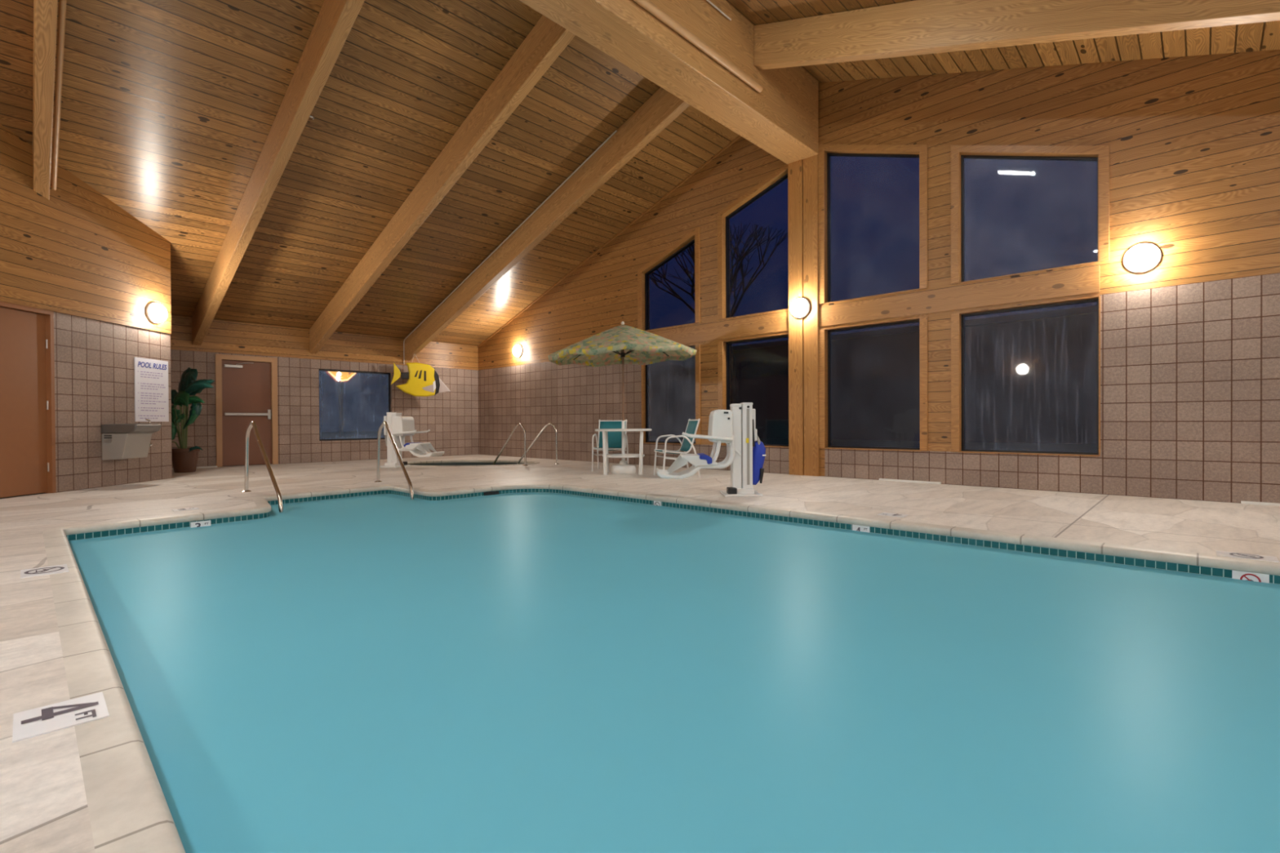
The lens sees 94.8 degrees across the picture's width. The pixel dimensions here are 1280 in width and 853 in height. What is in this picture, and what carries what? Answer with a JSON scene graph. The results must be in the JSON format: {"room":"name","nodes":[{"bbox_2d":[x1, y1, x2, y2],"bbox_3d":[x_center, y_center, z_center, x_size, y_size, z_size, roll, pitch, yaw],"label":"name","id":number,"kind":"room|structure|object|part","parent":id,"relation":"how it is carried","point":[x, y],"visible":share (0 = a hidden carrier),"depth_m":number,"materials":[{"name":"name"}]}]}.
{"room":"indoor swimming pool","nodes":[
{"label":"indoor swimming pool","id":0,"kind":"room"},
{"bbox_2d":[0,124,172,493],"bbox_3d":[-7.303,-1.814,5.694,0.232,5.287,6.845,0,0,-1],"label":"wall","id":1,"kind":"structure","parent":0,"point":[76,255],"depth_m":7.72,"materials":[{"name":"brown wood"}]},
{"bbox_2d":[0,301,56,497],"bbox_3d":[-7.266,-0.297,6.769,0.138,2.238,1.000,0,0,-1],"label":"door","id":2,"kind":"structure","parent":1,"relation":"in","point":[27,352],"depth_m":6.99,"materials":[{"name":"wood"}]},
{"bbox_2d":[101,418,161,460],"bbox_3d":[-7.010,0.173,8.154,0.465,0.564,0.497,0,0,-1],"label":"fountain","id":3,"kind":"object","parent":1,"relation":"attached to","point":[119,441],"visible":1,"depth_m":7.92,"materials":[{"name":"grey metal"}]},
{"bbox_2d":[101,423,161,433],"bbox_3d":[-7.010,0.030,8.127,0.465,0.130,0.444,0,0,-1],"label":"basin","id":4,"kind":"object","parent":3,"relation":"in","point":[117,428],"depth_m":7.91,"materials":[{"name":"silver metal"}]},
{"bbox_2d":[133,356,168,422],"bbox_3d":[-7.252,-0.535,8.753,0.014,0.925,0.610,0,0,-1],"label":"sign","id":5,"kind":"object","parent":1,"relation":"attached to","point":[151,375],"visible":1,"depth_m":8.73,"materials":[{"name":"white"}]},
{"bbox_2d":[145,302,167,324],"bbox_3d":[-7.186,-1.694,8.791,0.136,0.320,0.320,0,0,-1],"label":"wall lamp","id":6,"kind":"object","parent":1,"relation":"attached to","point":[156,313],"visible":1,"depth_m":8.72,"materials":[{"name":"white glass"}]},
{"bbox_3d":[-7.166,-1.694,8.791,0.096,0.270,0.270,0,0,-1],"label":"globe","id":7,"kind":"part","parent":6,"relation":"part of"},
{"bbox_2d":[170,315,479,467],"bbox_3d":[-6.666,-0.665,13.313,0.220,2.870,7.080,0,1,44],"label":"wall","id":8,"kind":"structure","parent":0,"point":[451,418],"depth_m":12.77,"materials":[{"name":"beige tile"}]},
{"bbox_2d":[172,466,217,469],"bbox_3d":[-8.549,0.784,11.146,0.050,0.024,0.900,0,1,44],"label":"baseboard","id":9,"kind":"structure","parent":8,"relation":"attached to","point":[203,466],"depth_m":11.34,"materials":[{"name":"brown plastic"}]},
{"bbox_2d":[214,354,278,466],"bbox_3d":[-7.903,-0.317,11.857,0.208,2.209,1.060,0,1,44],"label":"door","id":10,"kind":"structure","parent":8,"relation":"in","point":[246,386],"depth_m":11.86,"materials":[{"name":"wood"}]},
{"bbox_2d":[170,348,478,370],"bbox_3d":[-6.658,-1.472,13.143,0.030,0.022,6.860,0,1,44],"label":"trim","id":11,"kind":"structure","parent":8,"relation":"attached to","point":[171,348],"depth_m":12.51,"materials":[{"name":"brown wood"}]},
{"bbox_2d":[318,368,391,440],"bbox_3d":[-6.520,-0.479,13.480,0.070,1.575,1.600,0,1,44],"label":"window","id":12,"kind":"structure","parent":8,"relation":"in","point":[324,370],"depth_m":13.64,"materials":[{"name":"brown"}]},
{"bbox_2d":[0,0,1279,346],"bbox_3d":[-1.484,-3.691,4.881,19.520,3.453,12.200,0,1,44],"label":"ceiling","id":13,"kind":"structure","parent":0,"point":[169,109],"depth_m":7.87,"materials":[{"name":"brown wood"}]},
{"bbox_2d":[32,0,57,199],"bbox_3d":[-5.327,-3.922,5.276,5.580,2.371,0.140,0,1,44],"label":"rafter","id":14,"kind":"object","parent":13,"relation":"attached to","point":[45,11],"visible":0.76,"depth_m":5.92,"materials":[{"name":"brown wood"}]},
{"bbox_2d":[51,0,66,190],"bbox_3d":[-5.272,-3.845,5.377,5.614,1.910,0.048,0,1,44],"label":"pipe","id":15,"kind":"object","parent":14,"relation":"attached to","point":[62,3],"visible":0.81,"depth_m":6.07,"materials":[{"name":"brown metal"}]},
{"bbox_2d":[191,0,364,345],"bbox_3d":[-5.165,-3.340,8.064,9.200,3.578,0.140,0,1,44],"label":"rafter","id":16,"kind":"object","parent":13,"relation":"attached to","point":[335,19],"visible":1,"depth_m":7.36,"materials":[{"name":"brown wood"}]},
{"bbox_2d":[309,15,575,354],"bbox_3d":[-3.755,-3.358,9.537,9.200,3.578,0.140,0,1,44],"label":"rafter","id":17,"kind":"object","parent":13,"relation":"attached to","point":[548,39],"visible":0.87,"depth_m":8.42,"materials":[{"name":"brown wood"}]},
{"bbox_2d":[404,87,689,360],"bbox_3d":[-2.317,-3.377,11.040,9.200,3.578,0.140,0,1,44],"label":"rafter","id":18,"kind":"object","parent":13,"relation":"attached to","point":[663,107],"visible":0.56,"depth_m":10.06,"materials":[{"name":"brown wood"}]},
{"bbox_2d":[391,354,450,396],"bbox_3d":[-5.222,-1.230,14.057,1.359,1.028,0.124,-1,0,-32],"label":"fish","id":19,"kind":"object","parent":18,"relation":"hanging from","point":[424,380],"visible":1,"depth_m":13.99},
{"bbox_2d":[403,130,617,364],"bbox_3d":[-3.020,-3.020,11.598,7.394,3.067,0.022,0,1,44],"label":"conduit","id":20,"kind":"object","parent":18,"relation":"attached to","point":[609,137],"visible":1,"depth_m":10.83,"materials":[{"name":"brown metal"}]},
{"bbox_2d":[519,0,818,164],"bbox_3d":[-1.499,-4.614,4.863,0.520,1.140,11.570,0,1,44],"label":"ridge beam","id":21,"kind":"structure","parent":13,"relation":"attached to","point":[781,119],"depth_m":7.04,"materials":[{"name":"brown wood"}]},
{"bbox_2d":[632,0,763,92],"bbox_3d":[-1.861,-4.316,4.044,0.084,0.080,9.880,0,1,44],"label":"pipe","id":22,"kind":"object","parent":21,"relation":"attached to","point":[646,5],"visible":1,"depth_m":6.63,"materials":[{"name":"brown metal"}]},
{"bbox_2d":[706,0,731,20],"bbox_3d":[-2.093,-4.904,3.822,0.020,0.020,9.250,0,1,44],"label":"cable","id":23,"kind":"object","parent":21,"relation":"attached to","point":[708,1],"visible":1,"depth_m":6.98,"materials":[{"name":"silver metal"}]},
{"bbox_2d":[753,0,1279,70],"bbox_3d":[4.843,-3.365,4.463,9.200,3.578,0.140,0,1,44],"label":"rafter","id":24,"kind":"object","parent":13,"relation":"attached to","point":[917,27],"visible":1,"depth_m":5.84,"materials":[{"name":"brown wood"}]},
{"bbox_2d":[0,454,1279,852],"bbox_3d":[-1.460,0.805,4.914,19.120,0.001,11.800,0,1,44],"label":"floor","id":25,"kind":"structure","parent":0,"point":[44,808],"depth_m":5.30,"materials":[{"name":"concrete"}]},
{"bbox_2d":[20,564,68,578],"bbox_3d":[-3.401,0.826,3.364,0.250,0.009,0.190,0,1,44],"label":"depth marker","id":26,"kind":"object","parent":25,"relation":"on","point":[25,573],"visible":1,"depth_m":3.35,"materials":[{"name":"white tile"}]},
{"bbox_2d":[171,506,199,511],"bbox_3d":[-4.457,0.813,5.775,0.160,0.009,0.200,0,1,44],"label":"depth marker","id":27,"kind":"object","parent":25,"relation":"on","point":[196,508],"visible":1,"depth_m":5.76,"materials":[{"name":"white tile"}]},
{"bbox_2d":[171,367,214,472],"bbox_3d":[-7.936,-0.123,10.310,1.094,1.843,0.440,0,0,0],"label":"potted plant","id":28,"kind":"object","parent":25,"relation":"on","point":[184,459],"visible":0.91,"depth_m":10.24,"materials":[{"name":"green plant"}]},
{"bbox_3d":[-7.973,0.589,10.315,0.440,0.420,0.440,0,0,0],"label":"pot","id":29,"kind":"part","parent":28,"relation":"part of","materials":[{"name":"brown ceramic"}]},
{"bbox_2d":[241,421,283,512],"bbox_3d":[-4.353,0.573,6.781,1.502,1.269,0.104,0,1,44],"label":"pool handrail","id":30,"kind":"object","parent":25,"relation":"attached to","point":[252,424],"visible":0.98,"depth_m":6.87,"materials":[{"name":"silver metal"}]},
{"bbox_2d":[373,421,413,499],"bbox_3d":[-3.284,0.559,7.846,0.104,1.269,1.502,-1,1,-40],"label":"pool handrail","id":31,"kind":"object","parent":25,"relation":"attached to","point":[384,423],"visible":0.99,"depth_m":7.95,"materials":[{"name":"silver metal"}]},
{"bbox_2d":[380,412,444,467],"bbox_3d":[-4.395,0.248,11.269,1.190,1.050,0.468,0,0,14],"label":"lift","id":32,"kind":"object","parent":25,"relation":"on","point":[400,427],"visible":0.92,"depth_m":11.25,"materials":[{"name":"white plastic"}]},
{"bbox_3d":[-4.752,0.735,11.369,0.420,0.080,0.440,0,0,14],"label":"plate","id":33,"kind":"part","parent":32,"relation":"part of","materials":[{"name":"white metal"}]},
{"bbox_3d":[-4.465,0.120,11.064,0.473,0.076,0.038,0,0,14],"label":"armrest","id":34,"kind":"part","parent":32,"relation":"part of","materials":[{"name":"white plastic"}]},
{"bbox_3d":[-4.482,0.282,11.164,0.454,0.376,0.052,0,0,14],"label":"support arm","id":35,"kind":"part","parent":32,"relation":"part of"},
{"bbox_3d":[-4.533,-0.010,11.297,0.243,0.376,0.380,0,0,14],"label":"seat","id":36,"kind":"part","parent":32,"relation":"part of","materials":[{"name":"white plastic"}]},
{"bbox_3d":[-4.359,0.117,11.480,0.473,0.076,0.038,0,0,14],"label":"armrest","id":37,"kind":"part","parent":32,"relation":"part of","materials":[{"name":"white plastic"}]},
{"bbox_2d":[407,459,539,466],"bbox_3d":[-3.599,1.255,12.255,3.038,1.014,1.878,0,0,6],"label":"hot tub","id":38,"kind":"object","parent":25,"relation":"in","point":[453,463],"visible":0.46,"depth_m":12.97,"materials":[{"name":"concrete"}]},
{"bbox_2d":[493,422,528,466],"bbox_3d":[-2.599,0.498,11.650,0.969,1.132,0.104,0,0,31],"label":"handrail","id":39,"kind":"object","parent":25,"relation":"attached to","point":[518,424],"visible":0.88,"depth_m":11.49,"materials":[{"name":"silver metal"}]},
{"bbox_2d":[516,422,559,464],"bbox_3d":[-2.094,0.493,11.907,0.969,1.132,0.104,0,0,11],"label":"handrail","id":40,"kind":"object","parent":25,"relation":"attached to","point":[551,424],"visible":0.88,"depth_m":11.84,"materials":[{"name":"silver metal"}]},
{"bbox_2d":[591,419,628,471],"bbox_3d":[-0.515,0.320,10.332,0.567,0.886,0.604,0,0,6],"label":"patio chair","id":41,"kind":"object","parent":25,"relation":"on","point":[615,438],"visible":0.77,"depth_m":10.52,"materials":[{"name":"teal fabric"}]},
{"bbox_3d":[-0.784,0.445,10.356,0.027,0.637,0.595,0,0,6],"label":"frame","id":42,"kind":"part","parent":41,"relation":"part of","materials":[{"name":"white metal"}]},
{"bbox_3d":[-0.757,0.141,10.361,0.025,0.526,0.592,0,0,6],"label":"sling rail","id":43,"kind":"part","parent":41,"relation":"part of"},
{"bbox_3d":[-0.274,0.139,10.311,0.025,0.526,0.592,0,0,6],"label":"sling rail","id":44,"kind":"part","parent":41,"relation":"part of","materials":[{"name":"white metal"}]},
{"bbox_3d":[-0.246,0.443,10.300,0.027,0.637,0.595,0,0,6],"label":"frame","id":45,"kind":"part","parent":41,"relation":"part of","materials":[{"name":"white metal"}]},
{"bbox_2d":[547,321,697,474],"bbox_3d":[-0.276,-0.478,9.634,2.339,2.485,2.339,-1,0,-26],"label":"patio umbrella","id":46,"kind":"object","parent":25,"relation":"on","point":[623,344],"visible":1,"depth_m":9.38,"materials":[{"name":"green fabric"}]},
{"bbox_2d":[595,428,651,475],"bbox_3d":[-0.271,0.402,9.641,0.930,0.726,0.930,0,0,0],"label":"patio table","id":47,"kind":"object","parent":25,"relation":"on","point":[606,455],"visible":1,"depth_m":9.35,"materials":[{"name":"white plastic"}]},
{"bbox_3d":[-0.559,0.418,9.379,0.080,0.702,0.064,0,0,-15],"label":"leg","id":48,"kind":"part","parent":47,"relation":"part of","materials":[{"name":"white plastic"}]},
{"bbox_3d":[-0.559,0.414,9.903,0.080,0.702,0.064,0,0,15],"label":"leg","id":49,"kind":"part","parent":47,"relation":"part of","materials":[{"name":"white plastic"}]},
{"bbox_2d":[602,453,644,457],"bbox_3d":[-0.271,0.477,9.641,0.690,0.035,0.690,0,0,0],"label":"shelf","id":50,"kind":"object","parent":47,"relation":"attached to","point":[605,455],"depth_m":9.36,"materials":[{"name":"white plastic"}]},
{"bbox_3d":[0.016,0.415,9.379,0.080,0.702,0.070,0,0,0],"label":"leg","id":51,"kind":"part","parent":47,"relation":"part of","materials":[{"name":"white plastic"}]},
{"bbox_2d":[42,483,1279,852],"bbox_3d":[0.249,1.433,3.334,11.853,1.250,4.960,0,1,44],"label":"swimming pool","id":52,"kind":"object","parent":25,"relation":"in","point":[526,668],"visible":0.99,"depth_m":2.13,"materials":[{"name":"concrete"}]},
{"bbox_2d":[12,691,109,742],"bbox_3d":[-1.661,0.829,1.690,0.215,0.009,0.190,0,1,44],"label":"depth marker","id":53,"kind":"object","parent":52,"relation":"on","point":[37,722],"visible":1,"depth_m":1.68,"materials":[{"name":"white tile"}]},
{"bbox_2d":[191,520,210,528],"bbox_3d":[-4.045,0.924,5.424,0.009,0.100,0.150,0,1,44],"label":"depth marker","id":54,"kind":"object","parent":52,"relation":"attached to","point":[203,523],"visible":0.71,"depth_m":5.42,"materials":[{"name":"white tile"}]},
{"bbox_2d":[653,500,661,506],"bbox_3d":[0.196,0.893,6.645,0.110,0.100,0.009,0,1,44],"label":"depth marker","id":55,"kind":"object","parent":52,"relation":"attached to","point":[655,503],"visible":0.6,"depth_m":6.64,"materials":[{"name":"white tile"}]},
{"bbox_2d":[852,524,870,532],"bbox_3d":[1.886,0.896,5.027,0.150,0.100,0.009,0,1,44],"label":"depth marker","id":56,"kind":"object","parent":52,"relation":"attached to","point":[855,527],"visible":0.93,"depth_m":5.02,"materials":[{"name":"white tile"}]},
{"bbox_2d":[1231,569,1269,582],"bbox_3d":[3.555,0.899,3.429,0.150,0.100,0.009,0,1,44],"label":"sign","id":57,"kind":"object","parent":52,"relation":"attached to","point":[1251,576],"visible":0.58,"depth_m":3.42,"materials":[{"name":"white tile"}]},
{"bbox_2d":[653,418,700,477],"bbox_3d":[0.564,0.323,9.079,0.604,0.886,0.567,0,0,-13],"label":"patio chair","id":58,"kind":"object","parent":25,"relation":"on","point":[686,446],"visible":0.9,"depth_m":9.06,"materials":[{"name":"white metal"}]},
{"bbox_3d":[0.502,0.446,9.342,0.595,0.637,0.027,0,0,-13],"label":"frame","id":59,"kind":"part","parent":58,"relation":"part of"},
{"bbox_3d":[0.516,0.142,9.316,0.592,0.526,0.025,0,0,-13],"label":"sling rail","id":60,"kind":"part","parent":58,"relation":"part of","materials":[{"name":"white metal"}]},
{"bbox_3d":[0.622,0.145,8.842,0.592,0.526,0.025,0,0,-13],"label":"sling rail","id":61,"kind":"part","parent":58,"relation":"part of","materials":[{"name":"white metal"}]},
{"bbox_3d":[0.620,0.449,8.816,0.595,0.637,0.027,0,0,-13],"label":"frame","id":62,"kind":"part","parent":58,"relation":"part of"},
{"bbox_2d":[655,402,765,496],"bbox_3d":[0.814,0.255,6.768,1.256,1.050,0.468,0,0,0],"label":"lift","id":63,"kind":"object","parent":25,"relation":"on","point":[735,427],"visible":1,"depth_m":6.65,"materials":[{"name":"white plastic"}]},
{"bbox_3d":[0.840,0.286,6.892,0.454,0.376,0.052,0,0,0],"label":"support arm","id":64,"kind":"part","parent":63,"relation":"part of"},
{"bbox_3d":[0.798,0.126,6.552,0.473,0.076,0.038,0,0,0],"label":"armrest","id":65,"kind":"part","parent":63,"relation":"part of","materials":[{"name":"white plastic"}]},
{"bbox_3d":[0.840,0.288,6.625,0.454,0.376,0.052,0,0,0],"label":"support arm","id":66,"kind":"part","parent":63,"relation":"part of"},
{"bbox_3d":[0.920,-0.005,6.771,0.243,0.376,0.380,0,0,0],"label":"seat","id":67,"kind":"part","parent":63,"relation":"part of","materials":[{"name":"white plastic"}]},
{"bbox_3d":[1.053,0.249,6.648,0.196,0.178,0.024,0,0,-3],"label":"link rod","id":68,"kind":"part","parent":63,"relation":"part of","materials":[{"name":"white metal"}]},
{"bbox_3d":[1.156,0.738,6.766,0.420,0.080,0.440,0,0,0],"label":"plate","id":69,"kind":"part","parent":63,"relation":"part of","materials":[{"name":"white metal"}]},
{"bbox_2d":[877,512,909,517],"bbox_3d":[2.239,0.782,5.207,0.220,0.009,0.160,0,1,44],"label":"depth marker","id":70,"kind":"object","parent":25,"relation":"on","point":[898,515],"visible":1,"depth_m":5.20,"materials":[{"name":"white tile"}]},
{"bbox_2d":[879,478,941,484],"bbox_3d":[3.656,0.744,8.003,0.800,0.024,0.050,0,1,44],"label":"floor vent","id":71,"kind":"object","parent":25,"relation":"in","point":[880,479],"visible":1,"depth_m":7.98,"materials":[{"name":"white plastic"}]},
{"bbox_2d":[1216,550,1279,562],"bbox_3d":[3.675,0.787,3.569,0.260,0.009,0.170,0,1,44],"label":"depth marker","id":72,"kind":"object","parent":25,"relation":"on","point":[1261,557],"visible":1,"depth_m":3.56,"materials":[{"name":"white tile"}]},
{"bbox_2d":[1240,501,1279,506],"bbox_3d":[6.235,0.749,5.535,0.820,0.024,0.050,0,1,44],"label":"floor vent","id":73,"kind":"object","parent":25,"relation":"in","point":[1242,502],"visible":1,"depth_m":5.71,"materials":[{"name":"white plastic"}]},
{"bbox_2d":[478,49,1279,502],"bbox_3d":[2.611,-2.284,9.161,19.360,6.073,0.220,0,1,44],"label":"wall","id":74,"kind":"structure","parent":0,"point":[1190,343],"depth_m":6.56,"materials":[{"name":"brown wood"}]},
{"bbox_2d":[512,344,523,357],"bbox_3d":[-2.986,-1.836,14.277,0.320,0.320,0.136,0,1,44],"label":"wall lamp","id":75,"kind":"object","parent":74,"relation":"attached to","point":[517,350],"visible":1,"depth_m":14.21,"materials":[{"name":"white glass"}]},
{"bbox_3d":[-3.000,-1.836,14.263,0.270,0.270,0.096,0,1,44],"label":"globe","id":76,"kind":"part","parent":75,"relation":"part of"},
{"bbox_2d":[477,135,741,347],"bbox_3d":[-0.989,-3.636,12.426,9.210,3.099,0.016,0,1,44],"label":"trim","id":77,"kind":"structure","parent":74,"relation":"attached to","point":[739,136],"depth_m":11.77,"materials":[{"name":"brown wood"}]},
{"bbox_2d":[637,226,700,331],"bbox_3d":[0.564,-2.699,11.050,1.520,1.708,0.183,0,1,44],"label":"window","id":78,"kind":"structure","parent":74,"relation":"in","point":[693,237],"depth_m":11.07,"materials":[{"name":"brown wood"}]},
{"bbox_2d":[640,344,700,444],"bbox_3d":[0.604,-0.573,11.038,1.441,1.797,0.183,0,1,44],"label":"window","id":79,"kind":"structure","parent":74,"relation":"in","point":[644,368],"depth_m":11.47,"materials":[{"name":"brown wood"}]},
{"bbox_3d":[1.036,-0.572,10.518,0.097,1.785,0.028,0,1,44],"label":"casing","id":80,"kind":"part","parent":79,"relation":"part of","materials":[{"name":"brown wood"}]},
{"bbox_2d":[717,164,788,319],"bbox_3d":[1.928,-3.006,9.741,1.460,2.328,0.183,0,1,44],"label":"window","id":81,"kind":"structure","parent":74,"relation":"in","point":[780,175],"depth_m":10.12,"materials":[{"name":"brown wood"}]},
{"bbox_2d":[717,333,788,447],"bbox_3d":[1.941,-0.571,9.759,1.460,1.797,0.183,0,1,44],"label":"window","id":82,"kind":"structure","parent":74,"relation":"in","point":[723,347],"depth_m":10.16,"materials":[{"name":"brown wood"}]},
{"bbox_3d":[1.887,-0.570,9.703,1.460,1.785,0.028,0,1,44],"label":"casing","id":83,"kind":"part","parent":82,"relation":"part of","materials":[{"name":"brown wood"}]},
{"bbox_2d":[790,297,809,318],"bbox_3d":[2.427,-1.820,9.013,0.320,0.320,0.136,0,1,44],"label":"wall lamp","id":84,"kind":"object","parent":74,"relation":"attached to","point":[800,307],"visible":1,"depth_m":8.96,"materials":[{"name":"white glass"}]},
{"bbox_2d":[787,155,819,476],"bbox_3d":[2.517,-1.846,9.062,0.483,5.200,0.060,0,1,44],"label":"vertical post","id":85,"kind":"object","parent":74,"relation":"attached to","point":[802,175],"depth_m":9.04,"materials":[{"name":"brown wood"}]},
{"bbox_2d":[817,144,927,304],"bbox_3d":[3.311,-3.046,8.416,1.550,2.412,0.183,0,1,44],"label":"window","id":86,"kind":"structure","parent":74,"relation":"in","point":[826,152],"depth_m":8.65,"materials":[{"name":"brown wood"}]},
{"bbox_2d":[818,316,928,451],"bbox_3d":[3.324,-0.568,8.434,1.550,1.797,0.183,0,1,44],"label":"window","id":87,"kind":"structure","parent":74,"relation":"in","point":[824,335],"depth_m":8.74,"materials":[{"name":"brown wood"}]},
{"bbox_2d":[650,265,1099,343],"bbox_3d":[2.550,-1.656,9.063,7.170,0.300,0.016,0,1,44],"label":"horizontal beam","id":88,"kind":"structure","parent":74,"relation":"attached to","point":[1082,281],"depth_m":7.88,"materials":[{"name":"brown wood"}]},
{"bbox_2d":[951,295,1100,456],"bbox_3d":[4.646,-0.566,7.169,1.531,1.797,0.183,0,1,44],"label":"window","id":89,"kind":"structure","parent":74,"relation":"in","point":[957,320],"depth_m":7.58,"materials":[{"name":"brown wood"}]},
{"bbox_3d":[4.075,-0.566,7.608,0.097,1.785,0.028,0,1,44],"label":"casing","id":90,"kind":"part","parent":89,"relation":"part of","materials":[{"name":"brown wood"}]},
{"bbox_2d":[951,145,1109,284],"bbox_3d":[4.664,-2.736,7.125,1.610,1.798,0.183,0,1,44],"label":"window","id":91,"kind":"structure","parent":74,"relation":"in","point":[1100,154],"depth_m":7.19,"materials":[{"name":"brown wood"}]},
{"bbox_2d":[1122,243,1161,273],"bbox_3d":[5.358,-1.810,6.290,0.320,0.320,0.136,0,1,44],"label":"wall lamp","id":92,"kind":"object","parent":74,"relation":"attached to","point":[1140,258],"visible":1,"depth_m":6.26,"materials":[{"name":"white glass"}]},
{"label":"outside","id":93,"kind":"structure","parent":0,"visible":0},
{"bbox_2d":[0,431,1097,529],"bbox_3d":[2.786,0.823,15.800,130.000,0.001,130.000,0,1,44],"label":"ground","id":94,"kind":"structure","parent":93,"point":[366,434],"depth_m":23.85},
{"bbox_2d":[337,372,341,439],"bbox_3d":[-9.104,-0.391,17.837,0.120,2.520,0.120,0,1,44],"label":"street lamp","id":95,"kind":"object","parent":94,"relation":"on","point":[339,374],"visible":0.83,"depth_m":17.82,"materials":[{"name":"grey metal"}]},
{"bbox_3d":[-9.104,-0.331,17.838,0.033,2.400,0.033,0,0,21],"label":"lamp post","id":96,"kind":"part","parent":95,"relation":"part of","materials":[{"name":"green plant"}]},
{"bbox_2d":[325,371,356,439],"bbox_3d":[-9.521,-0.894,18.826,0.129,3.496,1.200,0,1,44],"label":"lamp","id":97,"kind":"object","parent":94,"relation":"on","point":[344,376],"visible":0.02,"depth_m":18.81,"materials":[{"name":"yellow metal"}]},
{"bbox_3d":[-9.529,-0.346,18.840,0.055,2.400,0.055,0,0,21],"label":"post","id":98,"kind":"part","parent":97,"relation":"part of","materials":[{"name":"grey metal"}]},
{"bbox_2d":[648,222,787,404],"bbox_3d":[1.744,-2.511,17.013,4.088,6.677,5.688,0,0,-3],"label":"bare tree","id":99,"kind":"object","parent":94,"relation":"on","point":[733,277],"visible":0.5,"depth_m":15.86,"materials":[{"name":"brown plant"}]},
{"bbox_2d":[649,305,1097,444],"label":"windows","id":100,"kind":"structure","parent":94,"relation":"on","point":[1031,377],"depth_m":27.47,"materials":[{"name":"black glass"}]}
]}

